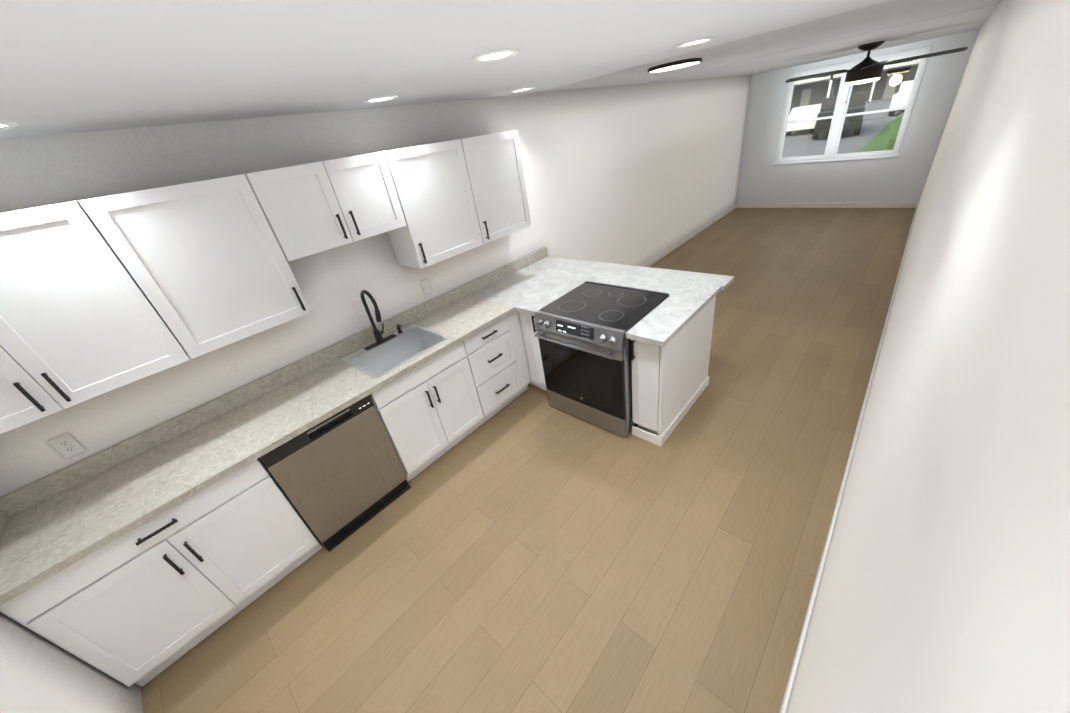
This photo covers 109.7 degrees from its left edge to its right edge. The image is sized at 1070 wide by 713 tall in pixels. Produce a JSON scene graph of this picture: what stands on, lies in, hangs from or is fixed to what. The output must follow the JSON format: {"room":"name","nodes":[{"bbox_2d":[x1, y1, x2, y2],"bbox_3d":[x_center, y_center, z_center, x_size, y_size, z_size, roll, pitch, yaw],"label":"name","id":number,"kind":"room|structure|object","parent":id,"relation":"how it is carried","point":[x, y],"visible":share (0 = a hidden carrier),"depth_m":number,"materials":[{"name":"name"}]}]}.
{"room":"kitchen","nodes":[
{"label":"kitchen","id":0,"kind":"room"},
{"bbox_2d":[0,612,142,712],"bbox_3d":[-1.538,0.904,0.677,2.950,2.448,0.120,19,41,39],"label":"wall","id":1,"kind":"structure","parent":0,"point":[39,674],"depth_m":1.50,"materials":[{"name":"paint"}]},
{"bbox_2d":[0,75,751,503],"bbox_3d":[0.825,-1.947,4.768,0.120,2.448,10.720,19,41,39],"label":"wall","id":2,"kind":"structure","parent":0,"point":[638,175],"depth_m":2.79,"materials":[{"name":"paint"}]},
{"bbox_2d":[48,433,84,457],"bbox_3d":[-2.346,0.448,1.889,0.009,0.116,0.072,19,41,39],"label":"electrical outlet","id":3,"kind":"object","parent":2,"relation":"attached to","point":[67,445],"visible":1,"depth_m":1.89,"materials":[{"name":"white plastic"}]},
{"bbox_2d":[0,197,207,433],"bbox_3d":[-2.211,-0.144,1.560,0.322,0.758,1.004,19,41,39],"label":"upper cabinet","id":4,"kind":"object","parent":2,"relation":"attached to","point":[76,326],"depth_m":1.59,"materials":[{"name":"white wood"}]},
{"bbox_2d":[100,171,311,351],"bbox_3d":[-1.719,-0.492,2.001,0.322,0.758,0.734,19,41,39],"label":"upper cabinet","id":5,"kind":"object","parent":2,"relation":"attached to","point":[206,264],"depth_m":1.91,"materials":[{"name":"white wood"}]},
{"bbox_2d":[264,151,407,256],"bbox_3d":[-1.282,-0.948,2.333,0.322,0.450,0.776,19,41,39],"label":"upper cabinet","id":6,"kind":"object","parent":2,"relation":"attached to","point":[328,204],"depth_m":2.23,"materials":[{"name":"white wood"}]},
{"bbox_2d":[421,279,431,294],"bbox_3d":[-0.911,-0.585,3.164,0.010,0.116,0.072,19,41,39],"label":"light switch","id":7,"kind":"object","parent":2,"relation":"attached to","point":[425,284],"visible":1,"depth_m":3.16,"materials":[{"name":"white plastic"}]},
{"bbox_2d":[388,137,491,268],"bbox_3d":[-0.799,-1.142,2.823,0.322,0.758,0.739,19,41,39],"label":"upper cabinet","id":8,"kind":"object","parent":2,"relation":"attached to","point":[439,183],"depth_m":2.73,"materials":[{"name":"white wood"}]},
{"bbox_2d":[472,130,531,240],"bbox_3d":[-0.420,-1.410,3.162,0.322,0.758,0.655,19,41,39],"label":"upper cabinet","id":9,"kind":"object","parent":2,"relation":"attached to","point":[499,165],"depth_m":3.09,"materials":[{"name":"white wood"}]},
{"bbox_2d":[642,204,736,266],"bbox_3d":[2.396,-1.880,6.530,0.014,0.084,6.390,19,41,39],"label":"baseboard","id":10,"kind":"structure","parent":2,"relation":"attached to","point":[660,256],"depth_m":6.85,"materials":[{"name":"white wood"}]},
{"bbox_2d":[0,0,1001,138],"bbox_3d":[1.776,-2.608,3.181,3.250,0.093,10.780,19,41,39],"label":"ceiling","id":11,"kind":"structure","parent":0,"point":[71,66],"depth_m":1.33,"materials":[{"name":"white paint"}]},
{"bbox_2d":[0,121,17,129],"bbox_3d":[-1.910,-0.782,1.286,0.200,0.007,0.200,19,41,39],"label":"recessed light","id":12,"kind":"object","parent":11,"relation":"in","point":[4,125],"visible":0.98,"depth_m":1.33,"materials":[{"name":"white plastic"}]},
{"bbox_2d":[363,95,397,102],"bbox_3d":[-0.902,-1.502,2.201,0.200,0.007,0.200,19,41,39],"label":"recessed light","id":13,"kind":"object","parent":11,"relation":"in","point":[381,99],"visible":1,"depth_m":2.19,"materials":[{"name":"white plastic"}]},
{"bbox_2d":[472,49,518,62],"bbox_3d":[-0.165,-1.254,1.573,0.200,0.007,0.200,19,41,39],"label":"recessed light","id":14,"kind":"object","parent":11,"relation":"in","point":[495,55],"visible":1,"depth_m":1.56,"materials":[{"name":"white plastic"}]},
{"bbox_2d":[510,87,534,92],"bbox_3d":[-0.100,-2.092,2.957,0.200,0.007,0.200,19,41,39],"label":"recessed light","id":15,"kind":"object","parent":11,"relation":"in","point":[522,89],"visible":1,"depth_m":2.93,"materials":[{"name":"white plastic"}]},
{"bbox_2d":[648,57,701,72],"bbox_3d":[1.157,-2.414,3.127,0.426,0.026,0.426,19,41,39],"label":"ceiling light","id":16,"kind":"object","parent":11,"relation":"in","point":[674,65],"visible":1,"depth_m":3.03,"materials":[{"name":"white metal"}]},
{"bbox_2d":[676,37,714,47],"bbox_3d":[0.896,-1.757,2.109,0.200,0.007,0.200,19,41,39],"label":"recessed light","id":17,"kind":"object","parent":11,"relation":"in","point":[695,42],"visible":1,"depth_m":2.10,"materials":[{"name":"white plastic"}]},
{"bbox_2d":[785,41,967,102],"bbox_3d":[4.118,-3.486,4.654,1.636,0.622,1.663,19,41,39],"label":"ceiling fan","id":18,"kind":"object","parent":11,"relation":"hanging from","point":[867,69],"visible":1,"depth_m":4.57,"materials":[{"name":"brown metal"}]},
{"bbox_2d":[141,208,915,712],"bbox_3d":[2.140,-0.501,4.439,3.250,0.060,10.780,19,41,39],"label":"floor","id":19,"kind":"structure","parent":0,"point":[529,550],"depth_m":2.21,"materials":[{"name":"brown wood"}]},
{"bbox_2d":[0,458,322,686],"bbox_3d":[-1.933,1.037,2.118,0.616,0.874,0.928,19,41,39],"label":"base cabinet","id":20,"kind":"object","parent":19,"relation":"on","point":[142,605],"depth_m":1.85,"materials":[{"name":"white wood"}]},
{"bbox_2d":[260,395,410,551],"bbox_3d":[-1.398,0.678,2.572,0.604,0.868,0.628,19,41,39],"label":"dishwasher","id":21,"kind":"object","parent":19,"relation":"on","point":[340,476],"visible":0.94,"depth_m":2.34,"materials":[{"name":"grey metal"}]},
{"bbox_2d":[424,311,530,430],"bbox_3d":[-0.520,0.038,3.382,0.616,0.874,0.675,19,41,39],"label":"base cabinet","id":22,"kind":"object","parent":19,"relation":"on","point":[473,380],"depth_m":3.05,"materials":[{"name":"white wood"}]},
{"bbox_2d":[0,247,547,605],"bbox_3d":[-0.970,-0.117,2.771,0.645,0.140,4.047,19,41,39],"label":"countertop","id":23,"kind":"structure","parent":22,"relation":"on","point":[54,523],"depth_m":2.03,"materials":[{"name":"stone"}]},
{"bbox_2d":[360,290,396,349],"bbox_3d":[-1.151,-0.274,2.711,0.217,0.435,0.250,19,41,39],"label":"faucet","id":24,"kind":"object","parent":23,"relation":"on","point":[378,336],"visible":1,"depth_m":2.77,"materials":[{"name":"black metal"}]},
{"bbox_2d":[342,324,450,378],"bbox_3d":[-0.995,0.021,2.796,0.518,0.196,0.618,19,41,39],"label":"sink","id":25,"kind":"object","parent":23,"relation":"in","point":[409,342],"visible":0.44,"depth_m":2.89,"materials":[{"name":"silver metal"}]},
{"bbox_2d":[397,324,402,333],"bbox_3d":[-1.055,-0.217,2.943,0.073,0.075,0.038,19,41,39],"label":"soap dispenser","id":26,"kind":"object","parent":25,"relation":"on","point":[399,329],"visible":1,"depth_m":2.95,"materials":[{"name":"black metal"}]},
{"bbox_2d":[518,312,537,386],"bbox_3d":[0.009,-0.302,3.800,0.704,0.874,0.870,19,41,39],"label":"base cabinet","id":27,"kind":"object","parent":19,"relation":"on","point":[522,316],"depth_m":3.33,"materials":[{"name":"white wood"}]},
{"bbox_2d":[467,256,733,346],"bbox_3d":[0.465,-0.582,3.235,1.947,0.038,1.174,19,41,39],"label":"countertop","id":28,"kind":"structure","parent":27,"relation":"on","point":[532,289],"depth_m":3.18,"materials":[{"name":"stone"}]},
{"bbox_2d":[526,314,546,390],"bbox_3d":[0.304,-0.203,3.548,0.266,0.874,0.870,19,41,39],"label":"base cabinet","id":29,"kind":"object","parent":19,"relation":"on","point":[530,319],"depth_m":3.28,"materials":[{"name":"white wood"}]},
{"bbox_2d":[534,281,668,437],"bbox_3d":[0.548,0.002,3.078,0.766,0.934,0.751,19,41,39],"label":"range","id":30,"kind":"object","parent":19,"relation":"on","point":[584,341],"visible":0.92,"depth_m":2.82,"materials":[{"name":"silver metal"}]},
{"bbox_2d":[631,296,715,445],"bbox_3d":[1.067,0.054,2.898,0.231,0.874,0.895,19,41,39],"label":"base cabinet","id":31,"kind":"object","parent":19,"relation":"on","point":[670,380],"depth_m":2.72,"materials":[{"name":"white wood"}]},
{"bbox_2d":[736,30,978,203],"bbox_3d":[5.458,-4.041,6.936,2.950,2.448,0.140,19,41,39],"label":"wall","id":32,"kind":"structure","parent":0,"point":[902,178],"depth_m":6.87,"materials":[{"name":"white paint"}]},
{"bbox_2d":[737,203,915,207],"bbox_3d":[5.576,-3.003,7.492,2.880,0.084,0.012,19,41,39],"label":"baseboard","id":33,"kind":"structure","parent":32,"relation":"attached to","point":[774,205],"depth_m":7.34,"materials":[{"name":"white wood"}]},
{"bbox_2d":[773,46,931,164],"bbox_3d":[5.444,-4.300,6.674,1.910,1.502,0.125,19,41,39],"label":"window","id":34,"kind":"structure","parent":32,"relation":"in","point":[840,114],"depth_m":6.63,"materials":[{"name":"white"}]},
{"bbox_2d":[786,0,1069,712],"bbox_3d":[3.088,-1.185,2.839,0.120,2.448,10.720,19,41,39],"label":"wall","id":35,"kind":"structure","parent":0,"point":[944,585],"depth_m":0.59,"materials":[{"name":"paint"}]},
{"bbox_2d":[779,203,917,712],"bbox_3d":[3.211,-0.199,3.481,0.014,0.084,10.479,19,41,39],"label":"baseboard","id":36,"kind":"structure","parent":35,"relation":"attached to","point":[787,693],"depth_m":2.00,"materials":[{"name":"white wood"}]},
{"label":"outside","id":37,"kind":"structure","parent":0,"visible":0},
{"bbox_2d":[782,98,904,157],"bbox_3d":[53.936,-37.819,52.843,160.000,0.090,149.320,19,41,39],"label":"ground","id":38,"kind":"structure","parent":37,"point":[877,145],"depth_m":19.23,"materials":[{"name":"grey concrete"}]},
{"bbox_2d":[786,92,867,139],"bbox_3d":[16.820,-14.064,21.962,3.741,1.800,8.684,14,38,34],"label":"car","id":39,"kind":"object","parent":38,"relation":"on","point":[818,124],"depth_m":19.40,"materials":[{"name":"black"}]},
{"bbox_2d":[790,56,919,110],"bbox_3d":[40.132,-34.866,42.568,86.020,9.400,14.400,19,41,39],"label":"building","id":40,"kind":"structure","parent":38,"relation":"on","point":[878,88],"depth_m":41.99,"materials":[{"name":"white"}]},
{"bbox_2d":[886,113,903,149],"bbox_3d":[15.146,-13.663,13.592,7.000,10.100,8.700,19,41,39],"label":"tree","id":41,"kind":"object","parent":38,"relation":"on","point":[894,131],"depth_m":13.41,"materials":[{"name":"green plant"}]},
{"bbox_2d":[888,80,913,115],"bbox_3d":[25.046,-17.090,24.654,2.035,1.800,5.331,21,42,41],"label":"car","id":42,"kind":"object","parent":38,"relation":"on","point":[893,104],"depth_m":23.79,"materials":[{"name":"white"}]}
]}

